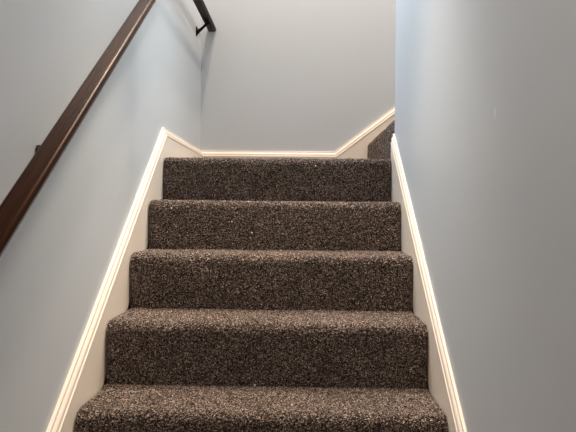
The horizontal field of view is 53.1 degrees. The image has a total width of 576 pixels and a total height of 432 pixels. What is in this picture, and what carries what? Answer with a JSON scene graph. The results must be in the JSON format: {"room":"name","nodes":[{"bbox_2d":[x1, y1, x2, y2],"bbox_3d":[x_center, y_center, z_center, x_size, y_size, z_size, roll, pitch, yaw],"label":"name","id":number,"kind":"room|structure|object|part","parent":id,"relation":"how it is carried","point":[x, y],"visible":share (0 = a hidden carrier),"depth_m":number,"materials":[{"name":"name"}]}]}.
{"room":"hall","nodes":[
{"label":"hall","id":0,"kind":"room"},
{"bbox_2d":[0,0,201,431],"bbox_3d":[-0.626,-1.428,1.034,0.120,4.350,5.121,1,1,1],"label":"wall","id":1,"kind":"structure","parent":0,"point":[54,267],"depth_m":1.50,"materials":[{"name":"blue paint"}]},
{"bbox_2d":[0,0,215,256],"bbox_3d":[-0.514,-0.297,1.929,0.090,1.649,3.102,1,1,1],"label":"handrail","id":2,"kind":"object","parent":1,"relation":"attached to","point":[15,206],"visible":1,"depth_m":1.30,"materials":[{"name":"brown wood"}]},
{"bbox_3d":[-0.468,-1.118,2.965,0.052,0.025,1.013,1,1,1],"label":"level rail","id":3,"kind":"part","parent":2,"relation":"part of","materials":[{"name":"brown wood"}]},
{"bbox_2d":[46,128,202,431],"bbox_3d":[-0.546,0.275,2.323,0.020,1.316,2.332,1,1,1],"label":"baseboard","id":4,"kind":"structure","parent":1,"relation":"attached to","point":[87,373],"depth_m":1.81,"materials":[{"name":"white paint"}]},
{"bbox_2d":[201,0,395,201],"bbox_3d":[1.334,-1.435,3.497,3.704,4.350,0.120,1,1,1],"label":"wall","id":5,"kind":"structure","parent":0,"point":[277,75],"depth_m":3.47,"materials":[{"name":"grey paint"}]},
{"bbox_2d":[202,107,394,158],"bbox_3d":[0.528,-0.773,3.449,2.107,1.190,0.020,1,1,1],"label":"baseboard","id":6,"kind":"structure","parent":5,"relation":"attached to","point":[357,147],"depth_m":3.45,"materials":[{"name":"white paint"}]},
{"bbox_2d":[395,0,575,431],"bbox_3d":[1.767,-0.501,0.430,2.702,2.550,3.989,1,1,1],"label":"wall","id":7,"kind":"structure","parent":0,"point":[485,90],"depth_m":1.16,"materials":[{"name":"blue paint"}]},
{"bbox_2d":[391,134,466,431],"bbox_3d":[0.427,0.302,1.798,0.016,1.291,1.320,1,1,1],"label":"baseboard","id":8,"kind":"structure","parent":7,"relation":"attached to","point":[441,383],"depth_m":1.75,"materials":[{"name":"white paint"}]},
{"bbox_3d":[-0.105,0.737,-0.018,1.002,0.050,2.996,1,1,1],"label":"floor","id":9,"kind":"structure","parent":0,"visible":0},
{"bbox_2d":[75,157,447,431],"bbox_3d":[-0.042,0.219,2.465,0.982,0.939,1.986,1,1,1],"label":"staircase","id":10,"kind":"structure","parent":9,"relation":"on","point":[311,307],"depth_m":1.92,"materials":[{"name":"carpet"}]},
{"bbox_2d":[367,120,394,158],"bbox_3d":[0.824,-0.466,2.941,0.726,0.686,0.988,1,1,1],"label":"staircase","id":11,"kind":"structure","parent":10,"relation":"on","point":[380,147],"depth_m":2.82,"materials":[{"name":"carpet"}]}
]}

